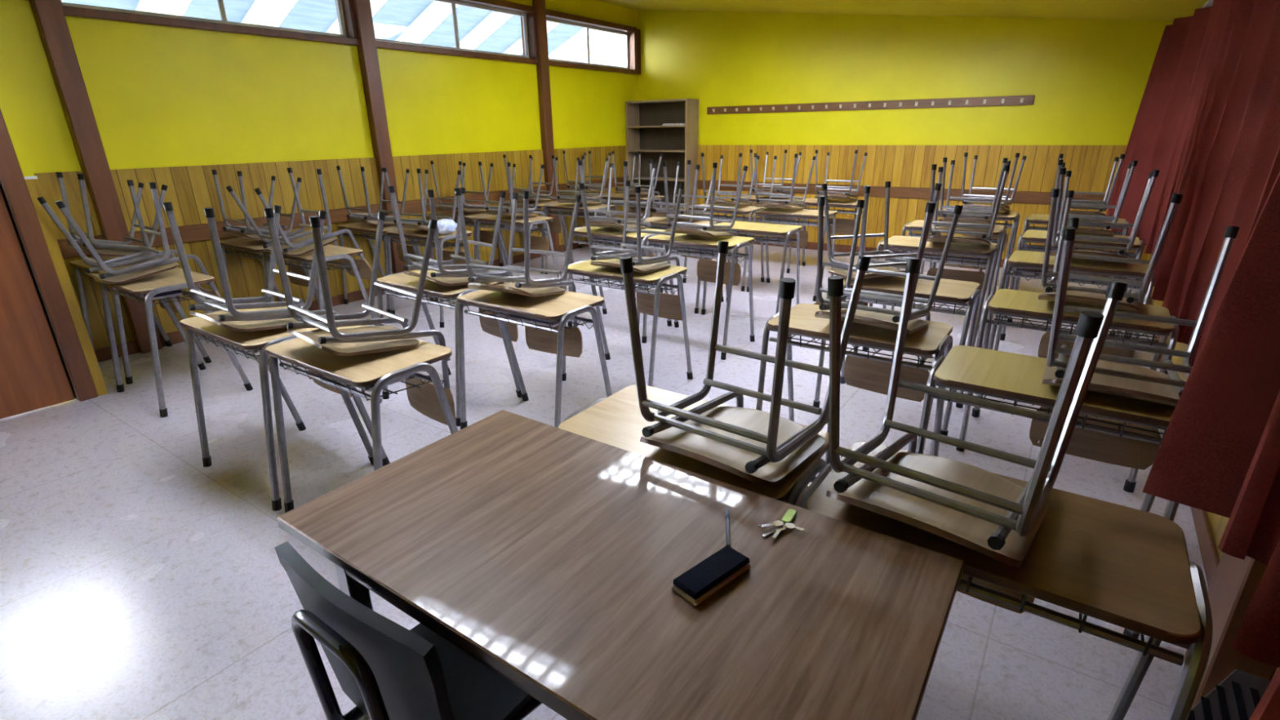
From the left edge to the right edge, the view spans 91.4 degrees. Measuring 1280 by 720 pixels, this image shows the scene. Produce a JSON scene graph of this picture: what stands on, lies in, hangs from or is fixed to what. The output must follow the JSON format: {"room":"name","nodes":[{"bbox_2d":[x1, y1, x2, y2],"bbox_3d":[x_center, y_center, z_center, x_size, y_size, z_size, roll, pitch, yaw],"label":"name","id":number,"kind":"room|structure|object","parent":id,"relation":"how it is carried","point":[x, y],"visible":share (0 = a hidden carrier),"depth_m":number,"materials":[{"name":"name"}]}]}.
{"room":"classroom","nodes":[
{"label":"classroom","id":0,"kind":"room"},
{"bbox_2d":[0,74,79,400],"bbox_3d":[-4.654,-0.770,2.134,0.910,3.000,3.600,13,24,33],"label":"wall","id":1,"kind":"structure","parent":0,"point":[5,105],"depth_m":3.27,"materials":[{"name":"yellow paint"}]},
{"bbox_2d":[0,187,75,418],"bbox_3d":[-3.558,-0.638,3.010,0.109,2.102,0.790,13,24,33],"label":"door","id":2,"kind":"structure","parent":1,"relation":"in","point":[33,376],"depth_m":3.44,"materials":[{"name":"brown wood"}]},
{"bbox_2d":[0,108,98,401],"bbox_3d":[-3.602,-0.691,3.022,0.185,2.210,0.980,13,24,33],"label":"trim","id":3,"kind":"structure","parent":1,"relation":"attached to","point":[35,249],"depth_m":3.42,"materials":[{"name":"brown wood"}]},
{"bbox_2d":[24,178,108,395],"bbox_3d":[-4.261,0.138,2.186,0.018,1.250,3.600,13,24,33],"label":"trim","id":4,"kind":"structure","parent":1,"relation":"attached to","point":[33,185],"depth_m":3.53,"materials":[{"name":"brown wood"}]},
{"bbox_2d":[0,0,638,173],"bbox_3d":[-2.006,-2.356,6.306,0.150,3.020,6.750,13,24,33],"label":"wall","id":5,"kind":"structure","parent":0,"point":[160,96],"depth_m":4.92,"materials":[{"name":"yellow paint"}]},
{"bbox_2d":[28,0,162,353],"bbox_3d":[-3.574,-1.466,4.018,0.085,2.976,0.130,13,24,33],"label":"pillar","id":6,"kind":"structure","parent":5,"relation":"attached to","point":[49,15],"depth_m":3.99,"materials":[{"name":"brown wood"}]},
{"bbox_2d":[60,0,359,45],"bbox_3d":[-3.064,-2.694,4.547,0.210,0.570,2.000,13,24,33],"label":"window","id":7,"kind":"structure","parent":5,"relation":"in","point":[329,21],"depth_m":4.69,"materials":[{"name":"clear glass"}]},
{"bbox_2d":[33,145,626,349],"bbox_3d":[-1.931,-1.506,6.557,0.020,1.250,6.728,13,24,33],"label":"wall paneling","id":8,"kind":"structure","parent":5,"relation":"attached to","point":[190,189],"depth_m":5.07,"materials":[{"name":"brown wood"}]},
{"bbox_2d":[94,237,612,362],"bbox_3d":[-1.908,-0.959,6.749,0.014,0.090,6.690,13,24,33],"label":"baseboard","id":9,"kind":"structure","parent":5,"relation":"attached to","point":[102,354],"depth_m":5.49,"materials":[{"name":"brown wood"}]},
{"bbox_2d":[351,0,408,274],"bbox_3d":[-2.359,-2.085,5.648,0.085,2.976,0.140,13,24,33],"label":"trim","id":10,"kind":"structure","parent":5,"relation":"attached to","point":[366,49],"depth_m":5.54,"materials":[{"name":"brown wood"}]},
{"bbox_2d":[369,0,538,64],"bbox_3d":[-1.820,-3.327,6.216,0.210,0.570,2.070,13,24,33],"label":"window","id":11,"kind":"structure","parent":5,"relation":"in","point":[502,30],"depth_m":6.25,"materials":[{"name":"clear glass"}]},
{"bbox_2d":[532,0,559,251],"bbox_3d":[-1.098,-2.726,7.339,0.085,2.976,0.130,13,24,33],"label":"trim","id":12,"kind":"structure","parent":5,"relation":"attached to","point":[543,68],"depth_m":7.21,"materials":[{"name":"brown wood"}]},
{"bbox_2d":[57,176,1111,258],"bbox_3d":[0.534,-1.075,4.896,6.020,0.160,6.708,13,24,33],"label":"trim","id":13,"kind":"structure","parent":5,"relation":"attached to","point":[199,232],"depth_m":6.36,"materials":[{"name":"brown wood"}]},
{"bbox_2d":[546,8,637,74],"bbox_3d":[-0.636,-3.929,7.804,0.210,0.570,1.790,13,24,33],"label":"window","id":14,"kind":"structure","parent":5,"relation":"in","point":[575,42],"depth_m":7.80,"materials":[{"name":"clear glass"}]},
{"bbox_2d":[0,239,1208,719],"bbox_3d":[-0.483,0.208,3.796,6.420,0.100,10.750,13,24,33],"label":"floor","id":15,"kind":"structure","parent":0,"point":[140,580],"depth_m":2.59,"materials":[{"name":"tile"}]},
{"bbox_2d":[68,255,211,384],"bbox_3d":[-3.347,-0.306,4.152,0.689,0.708,0.488,13,24,33],"label":"student desk","id":16,"kind":"object","parent":15,"relation":"on","point":[78,264],"visible":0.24,"depth_m":4.06,"materials":[{"name":"grey metal"}]},
{"bbox_2d":[56,172,182,313],"bbox_3d":[-3.280,-0.728,3.983,0.413,0.914,0.497,13,24,33],"label":"chair","id":17,"kind":"object","parent":16,"relation":"on","point":[112,248],"visible":0.58,"depth_m":3.87,"materials":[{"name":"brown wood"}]},
{"bbox_2d":[94,267,253,417],"bbox_3d":[-2.772,-0.141,3.681,0.689,0.708,0.488,13,24,33],"label":"student desk","id":18,"kind":"object","parent":15,"relation":"on","point":[174,279],"visible":0.68,"depth_m":3.50,"materials":[{"name":"grey metal"}]},
{"bbox_2d":[36,179,222,311],"bbox_3d":[-2.826,-0.591,3.536,0.413,0.801,0.646,14,25,35],"label":"chair","id":19,"kind":"object","parent":18,"relation":"on","point":[122,275],"visible":0.89,"depth_m":3.45,"materials":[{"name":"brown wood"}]},
{"bbox_2d":[219,237,324,310],"bbox_3d":[-2.844,-0.562,4.827,0.689,0.708,0.488,13,24,33],"label":"student desk","id":20,"kind":"object","parent":15,"relation":"on","point":[248,245],"visible":0.38,"depth_m":4.65,"materials":[{"name":"grey metal"}]},
{"bbox_2d":[211,169,311,287],"bbox_3d":[-2.795,-0.963,4.675,0.413,0.895,0.478,13,24,33],"label":"chair","id":21,"kind":"object","parent":20,"relation":"on","point":[229,229],"visible":0.76,"depth_m":4.58,"materials":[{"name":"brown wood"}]},
{"bbox_2d":[179,306,373,511],"bbox_3d":[-1.641,0.162,2.810,0.689,0.708,0.488,13,24,33],"label":"student desk","id":22,"kind":"object","parent":15,"relation":"on","point":[255,341],"visible":0.48,"depth_m":2.58,"materials":[{"name":"grey metal"}]},
{"bbox_2d":[162,201,351,397],"bbox_3d":[-1.565,-0.218,2.614,0.413,0.880,0.465,14,25,34],"label":"chair","id":23,"kind":"object","parent":22,"relation":"on","point":[236,320],"visible":0.77,"depth_m":2.51,"materials":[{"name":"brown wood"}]},
{"bbox_2d":[262,244,378,325],"bbox_3d":[-2.268,-0.431,4.447,0.689,0.708,0.488,13,24,33],"label":"student desk","id":24,"kind":"object","parent":15,"relation":"on","point":[331,252],"visible":0.53,"depth_m":4.27,"materials":[{"name":"beige wood"}]},
{"bbox_2d":[226,167,372,279],"bbox_3d":[-2.248,-0.877,4.202,0.413,0.784,0.697,13,25,34],"label":"chair","id":25,"kind":"object","parent":24,"relation":"on","point":[304,245],"visible":0.81,"depth_m":4.16,"materials":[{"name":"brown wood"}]},
{"bbox_2d":[265,324,457,512],"bbox_3d":[-1.051,0.288,2.445,0.689,0.708,0.488,13,24,33],"label":"student desk","id":26,"kind":"object","parent":15,"relation":"on","point":[379,369],"visible":0.81,"depth_m":2.24,"materials":[{"name":"beige wood"}]},
{"bbox_2d":[263,208,455,425],"bbox_3d":[-1.021,-0.124,2.337,0.413,0.880,0.464,16,26,39],"label":"chair","id":27,"kind":"object","parent":26,"relation":"on","point":[424,399],"visible":0.96,"depth_m":2.27,"materials":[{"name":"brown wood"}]},
{"bbox_2d":[337,222,433,313],"bbox_3d":[-2.289,-0.844,5.571,0.689,0.708,0.488,13,24,33],"label":"student desk","id":28,"kind":"object","parent":15,"relation":"on","point":[369,229],"visible":0.47,"depth_m":5.41,"materials":[{"name":"grey metal"}]},
{"bbox_2d":[336,165,417,262],"bbox_3d":[-2.257,-1.246,5.444,0.413,0.866,0.468,14,25,35],"label":"chair","id":29,"kind":"object","parent":28,"relation":"on","point":[372,217],"visible":0.75,"depth_m":5.36,"materials":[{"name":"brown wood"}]},
{"bbox_2d":[274,541,542,719],"bbox_3d":[-0.368,0.672,1.275,0.440,0.775,0.487,13,25,34],"label":"chair","id":30,"kind":"object","parent":15,"relation":"on","point":[389,670],"visible":0.71,"depth_m":1.01,"materials":[{"name":"black plastic"}]},
{"bbox_2d":[386,228,472,328],"bbox_3d":[-1.713,-0.713,5.191,0.689,0.708,0.488,13,24,33],"label":"student desk","id":31,"kind":"object","parent":15,"relation":"on","point":[417,236],"visible":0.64,"depth_m":5.04,"materials":[{"name":"grey metal"}]},
{"bbox_2d":[382,167,466,270],"bbox_3d":[-1.713,-1.122,5.085,0.413,0.866,0.468,11,23,29],"label":"chair","id":32,"kind":"object","parent":31,"relation":"on","point":[423,224],"visible":0.53,"depth_m":5.02,"materials":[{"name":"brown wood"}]},
{"bbox_2d":[376,269,521,426],"bbox_3d":[-1.095,-0.109,3.526,0.689,0.708,0.488,13,24,33],"label":"student desk","id":33,"kind":"object","parent":15,"relation":"on","point":[402,281],"visible":0.52,"depth_m":3.32,"materials":[{"name":"beige wood"}]},
{"bbox_2d":[388,186,518,342],"bbox_3d":[-0.974,-0.488,3.334,0.413,0.865,0.469,17,27,40],"label":"chair","id":34,"kind":"object","parent":33,"relation":"on","point":[443,277],"visible":0.69,"depth_m":3.25,"materials":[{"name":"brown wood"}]},
{"bbox_2d":[429,210,506,266],"bbox_3d":[-1.740,-1.124,6.307,0.689,0.708,0.488,13,24,33],"label":"student desk","id":35,"kind":"object","parent":15,"relation":"on","point":[469,217],"visible":0.5,"depth_m":6.14,"materials":[{"name":"grey metal"}]},
{"bbox_2d":[430,160,498,247],"bbox_3d":[-1.713,-1.526,6.183,0.413,0.866,0.468,11,24,30],"label":"chair","id":36,"kind":"object","parent":35,"relation":"on","point":[486,237],"visible":0.69,"depth_m":6.12,"materials":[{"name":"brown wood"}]},
{"bbox_2d":[476,214,561,288],"bbox_3d":[-1.164,-0.993,5.928,0.689,0.708,0.488,13,24,33],"label":"student desk","id":37,"kind":"object","parent":15,"relation":"on","point":[505,220],"visible":0.61,"depth_m":5.79,"materials":[{"name":"grey metal"}]},
{"bbox_2d":[478,161,549,250],"bbox_3d":[-1.159,-1.400,5.818,0.413,0.866,0.468,14,25,35],"label":"chair","id":38,"kind":"object","parent":37,"relation":"on","point":[537,242],"visible":0.73,"depth_m":5.76,"materials":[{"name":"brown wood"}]},
{"bbox_2d":[499,199,568,273],"bbox_3d":[-1.202,-1.407,7.025,0.689,0.728,0.488,13,24,33],"label":"student desk","id":39,"kind":"object","parent":15,"relation":"on","point":[540,204],"visible":0.23,"depth_m":6.87,"materials":[{"name":"grey metal"}]},
{"bbox_2d":[502,154,561,233],"bbox_3d":[-1.173,-1.818,6.896,0.413,0.866,0.468,13,24,33],"label":"chair","id":40,"kind":"object","parent":39,"relation":"on","point":[554,226],"visible":0.57,"depth_m":6.85,"materials":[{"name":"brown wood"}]},
{"bbox_2d":[457,282,612,429],"bbox_3d":[-0.528,0.028,3.130,0.689,0.708,0.488,13,24,33],"label":"student desk","id":41,"kind":"object","parent":15,"relation":"on","point":[566,305],"visible":0.81,"depth_m":2.96,"materials":[{"name":"grey metal"}]},
{"bbox_2d":[453,187,582,357],"bbox_3d":[-0.562,-0.391,3.041,0.413,0.884,0.467,10,23,26],"label":"chair","id":42,"kind":"object","parent":41,"relation":"on","point":[538,340],"visible":0.97,"depth_m":3.02,"materials":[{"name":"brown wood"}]},
{"bbox_2d":[507,313,574,327],"bbox_3d":[-0.468,-0.215,2.953,0.280,0.042,0.160,12,24,31],"label":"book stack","id":43,"kind":"object","parent":41,"relation":"in","point":[510,316],"visible":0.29,"depth_m":2.89,"materials":[{"name":"paper"}]},
{"bbox_2d":[508,313,560,324],"bbox_3d":[-0.467,-0.215,2.952,0.270,0.018,0.160,12,24,31],"label":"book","id":44,"kind":"object","parent":43,"relation":"on","point":[510,316],"depth_m":2.89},
{"bbox_2d":[544,202,616,274],"bbox_3d":[-0.627,-1.276,6.645,0.689,0.728,0.488,13,24,33],"label":"student desk","id":45,"kind":"object","parent":15,"relation":"on","point":[565,206],"visible":0.62,"depth_m":6.53,"materials":[{"name":"grey metal"}]},
{"bbox_2d":[551,155,608,226],"bbox_3d":[-0.601,-1.688,6.518,0.413,0.866,0.468,12,24,31],"label":"chair","id":46,"kind":"object","parent":45,"relation":"on","point":[562,198],"visible":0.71,"depth_m":6.44,"materials":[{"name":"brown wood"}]},
{"bbox_2d":[567,226,671,326],"bbox_3d":[-0.164,-0.616,4.791,0.689,0.758,0.488,13,24,33],"label":"student desk","id":47,"kind":"object","parent":15,"relation":"on","point":[615,234],"visible":0.45,"depth_m":4.63,"materials":[{"name":"grey metal"}]},
{"bbox_2d":[577,160,657,257],"bbox_3d":[-0.153,-1.045,4.668,0.413,0.866,0.468,11,23,29],"label":"chair","id":48,"kind":"object","parent":47,"relation":"on","point":[594,221],"visible":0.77,"depth_m":4.59,"materials":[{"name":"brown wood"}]},
{"bbox_2d":[276,409,964,719],"bbox_3d":[-0.073,0.677,1.291,1.147,0.740,0.608,13,24,33],"label":"desk","id":49,"kind":"object","parent":15,"relation":"on","point":[550,557],"visible":0.97,"depth_m":1.05,"materials":[{"name":"brown wood"}]},
{"bbox_2d":[671,545,750,605],"bbox_3d":[0.121,0.358,1.047,0.140,0.022,0.056,-18,26,-38],"label":"eraser","id":50,"kind":"object","parent":49,"relation":"on","point":[700,582],"visible":1,"depth_m":1.03,"materials":[{"name":"black fabric"}]},
{"bbox_2d":[758,508,809,539],"bbox_3d":[0.267,0.310,1.184,0.095,0.010,0.082,-5,21,-12],"label":"keys","id":51,"kind":"object","parent":49,"relation":"on","point":[779,526],"visible":1,"depth_m":1.17,"materials":[{"name":"metal"}]},
{"bbox_2d":[561,258,693,386],"bbox_3d":[-0.087,-0.208,3.754,0.689,0.708,0.488,13,24,33],"label":"student desk","id":52,"kind":"object","parent":15,"relation":"on","point":[657,277],"visible":0.83,"depth_m":3.57,"materials":[{"name":"beige wood"}]},
{"bbox_2d":[578,180,684,320],"bbox_3d":[-0.016,-0.601,3.619,0.413,0.839,0.502,14,25,35],"label":"chair","id":53,"kind":"object","parent":52,"relation":"on","point":[669,305],"visible":0.87,"depth_m":3.57,"materials":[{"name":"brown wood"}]},
{"bbox_2d":[600,193,666,254],"bbox_3d":[-0.078,-1.560,7.380,0.689,0.738,0.488,13,24,33],"label":"student desk","id":54,"kind":"object","parent":15,"relation":"on","point":[620,197],"visible":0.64,"depth_m":7.20,"materials":[{"name":"beige wood"}]},
{"bbox_2d":[611,151,662,218],"bbox_3d":[-0.023,-1.970,7.232,0.413,0.866,0.468,14,25,35],"label":"chair","id":55,"kind":"object","parent":54,"relation":"on","point":[619,189],"visible":0.56,"depth_m":7.15,"materials":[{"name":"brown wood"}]},
{"bbox_2d":[625,97,698,228],"bbox_3d":[0.299,-2.608,8.634,0.970,1.820,0.305,13,24,33],"label":"bookcase","id":56,"kind":"object","parent":15,"relation":"on","point":[646,133],"visible":0.56,"depth_m":8.60,"materials":[{"name":"brown wood"}]},
{"bbox_2d":[634,216,724,313],"bbox_3d":[0.333,-0.855,5.464,0.689,0.728,0.488,13,24,33],"label":"student desk","id":57,"kind":"object","parent":15,"relation":"on","point":[655,221],"visible":0.18,"depth_m":5.27,"materials":[{"name":"beige wood"}]},
{"bbox_2d":[648,159,714,260],"bbox_3d":[0.367,-1.265,5.331,0.413,0.866,0.468,14,25,35],"label":"chair","id":58,"kind":"object","parent":57,"relation":"on","point":[658,212],"visible":0.58,"depth_m":5.25,"materials":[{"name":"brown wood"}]},
{"bbox_2d":[557,384,829,505],"bbox_3d":[0.140,0.517,1.774,0.689,0.708,0.488,13,24,33],"label":"student desk","id":59,"kind":"object","parent":15,"relation":"on","point":[617,420],"visible":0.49,"depth_m":1.63,"materials":[{"name":"brown wood"}]},
{"bbox_2d":[619,240,871,506],"bbox_3d":[0.268,0.147,1.570,0.413,0.848,0.486,14,25,36],"label":"chair","id":60,"kind":"object","parent":59,"relation":"on","point":[764,448],"visible":0.85,"depth_m":1.47,"materials":[{"name":"brown wood"}]},
{"bbox_2d":[641,233,755,359],"bbox_3d":[0.418,-0.483,4.407,0.689,0.758,0.488,13,24,33],"label":"student desk","id":61,"kind":"object","parent":15,"relation":"on","point":[686,241],"visible":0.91,"depth_m":4.23,"materials":[{"name":"beige wood"}]},
{"bbox_2d":[662,161,747,285],"bbox_3d":[0.442,-0.915,4.288,0.413,0.870,0.468,14,25,35],"label":"chair","id":62,"kind":"object","parent":61,"relation":"on","point":[706,268],"visible":0.94,"depth_m":4.24,"materials":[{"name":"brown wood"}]},
{"bbox_2d":[682,204,764,291],"bbox_3d":[0.836,-1.129,6.159,0.689,0.748,0.488,13,24,33],"label":"student desk","id":63,"kind":"object","parent":15,"relation":"on","point":[742,210],"visible":0.42,"depth_m":5.94,"materials":[{"name":"beige wood"}]},
{"bbox_2d":[701,152,759,235],"bbox_3d":[0.861,-1.550,6.028,0.413,0.866,0.468,12,24,31],"label":"chair","id":64,"kind":"object","parent":63,"relation":"on","point":[722,202],"visible":0.66,"depth_m":5.91,"materials":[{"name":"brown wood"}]},
{"bbox_2d":[701,221,801,315],"bbox_3d":[0.916,-0.722,5.080,0.689,0.728,0.488,13,24,33],"label":"student desk","id":65,"kind":"object","parent":15,"relation":"on","point":[746,228],"visible":0.56,"depth_m":4.88,"materials":[{"name":"beige wood"}]},
{"bbox_2d":[727,195,799,272],"bbox_3d":[1.385,-1.408,6.895,0.689,0.748,0.488,13,24,33],"label":"student desk","id":66,"kind":"object","parent":15,"relation":"on","point":[753,198],"visible":0.12,"depth_m":6.75,"materials":[{"name":"grey metal"}]},
{"bbox_2d":[750,149,801,225],"bbox_3d":[1.445,-1.822,6.742,0.413,0.866,0.468,13,24,33],"label":"chair","id":67,"kind":"object","parent":66,"relation":"on","point":[782,191],"visible":0.47,"depth_m":6.65,"materials":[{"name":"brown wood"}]},
{"bbox_2d":[746,207,837,301],"bbox_3d":[1.414,-0.997,5.777,0.689,0.748,0.488,13,24,33],"label":"student desk","id":68,"kind":"object","parent":15,"relation":"on","point":[808,214],"visible":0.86,"depth_m":5.63,"materials":[{"name":"beige wood"}]},
{"bbox_2d":[754,153,816,247],"bbox_3d":[1.308,-1.449,5.734,0.413,0.866,0.468,14,25,35],"label":"chair","id":69,"kind":"object","parent":68,"relation":"on","point":[761,202],"visible":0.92,"depth_m":5.66,"materials":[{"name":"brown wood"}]},
{"bbox_2d":[786,198,866,273],"bbox_3d":[1.963,-1.276,6.514,0.689,0.748,0.488,13,24,33],"label":"student desk","id":70,"kind":"object","parent":15,"relation":"on","point":[834,203],"visible":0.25,"depth_m":6.38,"materials":[{"name":"grey metal"}]},
{"bbox_2d":[814,150,867,235],"bbox_3d":[2.016,-1.691,6.365,0.413,0.866,0.468,11,24,30],"label":"chair","id":71,"kind":"object","parent":70,"relation":"on","point":[843,226],"visible":0.86,"depth_m":6.34,"materials":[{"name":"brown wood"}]},
{"bbox_2d":[755,303,952,454],"bbox_3d":[0.890,0.183,2.652,0.689,0.708,0.488,13,24,33],"label":"student desk","id":72,"kind":"object","parent":15,"relation":"on","point":[935,338],"visible":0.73,"depth_m":2.46,"materials":[{"name":"beige wood"}]},
{"bbox_2d":[814,195,963,402],"bbox_3d":[0.947,-0.207,2.485,0.413,0.877,0.466,15,25,37],"label":"chair","id":73,"kind":"object","parent":72,"relation":"on","point":[873,375],"visible":0.8,"depth_m":2.46,"materials":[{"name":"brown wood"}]},
{"bbox_2d":[813,275,980,435],"bbox_3d":[1.354,-0.065,3.308,0.689,0.708,0.488,13,24,33],"label":"student desk","id":74,"kind":"object","parent":15,"relation":"on","point":[949,291],"visible":0.47,"depth_m":3.09,"materials":[{"name":"beige wood"}]},
{"bbox_2d":[813,181,942,308],"bbox_3d":[1.211,-0.517,3.336,0.413,0.847,0.488,-5,21,-12],"label":"chair","id":75,"kind":"object","parent":74,"relation":"on","point":[840,268],"visible":0.59,"depth_m":3.32,"materials":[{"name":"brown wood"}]},
{"bbox_2d":[862,235,998,351],"bbox_3d":[1.945,-0.416,4.194,0.689,0.738,0.488,13,24,33],"label":"student desk","id":76,"kind":"object","parent":15,"relation":"on","point":[902,243],"visible":0.73,"depth_m":3.98,"materials":[{"name":"beige wood"}]},
{"bbox_2d":[926,164,1010,293],"bbox_3d":[2.045,-0.804,3.981,0.413,0.866,0.468,11,23,28],"label":"chair","id":77,"kind":"object","parent":76,"relation":"on","point":[978,277],"visible":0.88,"depth_m":3.89,"materials":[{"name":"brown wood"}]},
{"bbox_2d":[890,220,1006,330],"bbox_3d":[2.413,-0.685,4.904,0.689,0.738,0.488,13,24,33],"label":"student desk","id":78,"kind":"object","parent":15,"relation":"on","point":[916,225],"visible":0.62,"depth_m":4.75,"materials":[{"name":"grey metal"}]},
{"bbox_2d":[938,157,1010,269],"bbox_3d":[2.492,-1.089,4.739,0.413,0.866,0.468,12,24,31],"label":"chair","id":79,"kind":"object","parent":78,"relation":"on","point":[988,220],"visible":0.65,"depth_m":4.62,"materials":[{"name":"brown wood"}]},
{"bbox_2d":[920,208,1019,288],"bbox_3d":[2.956,-0.961,5.632,0.689,0.738,0.488,13,24,33],"label":"student desk","id":80,"kind":"object","parent":15,"relation":"on","point":[1002,215],"visible":0.43,"depth_m":5.36,"materials":[{"name":"grey metal"}]},
{"bbox_2d":[961,152,1026,251],"bbox_3d":[3.039,-1.365,5.465,0.413,0.866,0.468,14,25,35],"label":"chair","id":81,"kind":"object","parent":80,"relation":"on","point":[1002,208],"visible":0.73,"depth_m":5.37,"materials":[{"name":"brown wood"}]},
{"bbox_2d":[799,441,1213,719],"bbox_3d":[0.712,0.648,1.397,0.689,0.708,0.488,13,24,33],"label":"student desk","id":82,"kind":"object","parent":15,"relation":"on","point":[1129,568],"visible":0.62,"depth_m":1.13,"materials":[{"name":"brown laminate"}]},
{"bbox_2d":[826,258,1127,613],"bbox_3d":[0.647,0.236,1.308,0.413,0.857,0.476,16,26,38],"label":"chair","id":83,"kind":"object","parent":82,"relation":"on","point":[980,510],"visible":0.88,"depth_m":1.21,"materials":[{"name":"brown wood"}]},
{"bbox_2d":[915,345,1179,639],"bbox_3d":[1.309,0.388,2.079,0.689,0.708,0.488,13,24,33],"label":"student desk","id":84,"kind":"object","parent":15,"relation":"on","point":[1015,377],"visible":0.5,"depth_m":1.94,"materials":[{"name":"laminate"}]},
{"bbox_2d":[1029,217,1239,470],"bbox_3d":[1.444,0.012,1.890,0.413,0.847,0.488,13,24,33],"label":"chair","id":85,"kind":"object","parent":84,"relation":"on","point":[1114,375],"visible":0.74,"depth_m":1.85,"materials":[{"name":"brown wood"}]},
{"bbox_2d":[955,288,1178,493],"bbox_3d":[1.911,0.095,2.849,0.689,0.708,0.488,13,24,33],"label":"student desk","id":86,"kind":"object","parent":15,"relation":"on","point":[1006,302],"visible":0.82,"depth_m":2.70,"materials":[{"name":"beige wood"}]},
{"bbox_2d":[1037,188,1182,358],"bbox_3d":[1.974,-0.303,2.712,0.413,0.866,0.468,16,26,38],"label":"chair","id":87,"kind":"object","parent":86,"relation":"on","point":[1079,295],"visible":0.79,"depth_m":2.62,"materials":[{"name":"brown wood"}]},
{"bbox_2d":[987,250,1155,358],"bbox_3d":[2.452,-0.212,3.619,0.689,0.738,0.488,13,24,33],"label":"student desk","id":88,"kind":"object","parent":15,"relation":"on","point":[1019,259],"visible":0.55,"depth_m":3.46,"materials":[{"name":"beige wood"}]},
{"bbox_2d":[1044,167,1159,293],"bbox_3d":[2.506,-0.623,3.472,0.413,0.866,0.468,14,25,35],"label":"chair","id":89,"kind":"object","parent":88,"relation":"on","point":[1152,177],"visible":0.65,"depth_m":3.33,"materials":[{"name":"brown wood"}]},
{"bbox_2d":[1000,229,1143,342],"bbox_3d":[2.983,-0.492,4.356,0.689,0.738,0.488,13,24,33],"label":"student desk","id":90,"kind":"object","parent":15,"relation":"on","point":[1030,236],"visible":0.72,"depth_m":4.25,"materials":[{"name":"beige wood"}]},
{"bbox_2d":[1041,159,1137,284],"bbox_3d":[2.998,-0.911,4.234,0.413,0.866,0.468,13,24,33],"label":"chair","id":91,"kind":"object","parent":90,"relation":"on","point":[1131,167],"visible":0.47,"depth_m":4.05,"materials":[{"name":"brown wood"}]},
{"bbox_2d":[1017,213,1128,290],"bbox_3d":[3.514,-0.792,5.150,0.689,0.738,0.488,13,24,33],"label":"student desk","id":92,"kind":"object","parent":15,"relation":"on","point":[1039,219],"visible":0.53,"depth_m":5.04,"materials":[{"name":"beige wood"}]},
{"bbox_2d":[1041,153,1125,252],"bbox_3d":[3.526,-1.212,5.030,0.413,0.866,0.468,11,24,30],"label":"chair","id":93,"kind":"object","parent":92,"relation":"on","point":[1099,212],"visible":0.47,"depth_m":4.86,"materials":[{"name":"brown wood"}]},
{"bbox_2d":[1186,669,1271,719],"bbox_3d":[1.060,0.878,1.140,0.235,0.434,0.450,13,24,33],"label":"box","id":94,"kind":"object","parent":15,"relation":"on","point":[1237,696],"visible":0.83,"depth_m":1.17,"materials":[{"name":"black plastic"}]},
{"bbox_2d":[596,0,1207,21],"bbox_3d":[-0.521,-2.329,2.862,6.420,0.851,10.750,13,24,33],"label":"ceiling","id":95,"kind":"structure","parent":0,"point":[1133,10],"depth_m":5.87,"materials":[{"name":"yellow paint"}]},
{"bbox_2d":[637,9,1173,145],"bbox_3d":[2.511,-2.828,7.290,6.420,3.100,0.200,13,24,33],"label":"wall","id":96,"kind":"structure","parent":0,"point":[1087,78],"depth_m":6.82,"materials":[{"name":"yellow paint"}]},
{"bbox_2d":[706,94,1035,114],"bbox_3d":[2.384,-2.918,7.178,3.690,0.090,0.063,13,24,33],"label":"coat rack","id":97,"kind":"object","parent":96,"relation":"attached to","point":[1013,100],"visible":1,"depth_m":6.98,"materials":[{"name":"wood"}]},
{"bbox_2d":[697,145,1149,260],"bbox_3d":[2.461,-1.928,7.524,6.019,1.250,0.022,13,24,33],"label":"wall paneling","id":98,"kind":"structure","parent":96,"relation":"attached to","point":[1091,166],"depth_m":7.04,"materials":[{"name":"brown wood"}]},
{"bbox_2d":[753,239,1140,279],"bbox_3d":[2.458,-1.378,7.711,5.980,0.090,0.014,13,24,33],"label":"baseboard","id":99,"kind":"structure","parent":96,"relation":"attached to","point":[812,246],"depth_m":7.67,"materials":[{"name":"brown wood"}]},
{"bbox_3d":[2.028,-0.482,1.662,0.150,2.600,10.350,13,24,33],"label":"wall","id":100,"kind":"structure","parent":0,"visible":0},
{"bbox_2d":[1140,279,1219,588],"bbox_3d":[1.951,0.682,2.135,0.014,0.090,10.310,13,24,33],"label":"baseboard","id":101,"kind":"structure","parent":100,"relation":"attached to","point":[1210,557],"depth_m":2.21,"materials":[{"name":"brown wood"}]},
{"bbox_2d":[1106,0,1279,518],"bbox_3d":[2.998,-1.209,3.408,0.377,1.670,5.594,12,24,32],"label":"curtain","id":102,"kind":"object","parent":100,"relation":"hanging from","point":[1207,117],"visible":0.9,"depth_m":2.43,"materials":[{"name":"red fabric"}]},
{"bbox_2d":[1147,253,1278,679],"bbox_3d":[1.964,0.288,1.988,0.020,0.930,10.328,13,24,33],"label":"trim","id":103,"kind":"structure","parent":100,"relation":"attached to","point":[1218,523],"depth_m":2.24,"materials":[{"name":"brown wood"}]},
{"bbox_2d":[1183,552,1276,707],"bbox_3d":[1.537,0.467,1.522,0.110,0.930,0.220,13,24,33],"label":"trim","id":104,"kind":"structure","parent":100,"relation":"attached to","point":[1235,582],"depth_m":1.54,"materials":[{"name":"brown wood"}]},
{"bbox_2d":[1217,390,1279,719],"bbox_3d":[0.670,0.003,0.241,0.265,1.690,2.372,13,24,33],"label":"curtain","id":105,"kind":"object","parent":100,"relation":"hanging from","point":[1252,529],"visible":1,"depth_m":1.33,"materials":[{"name":"red fabric"}]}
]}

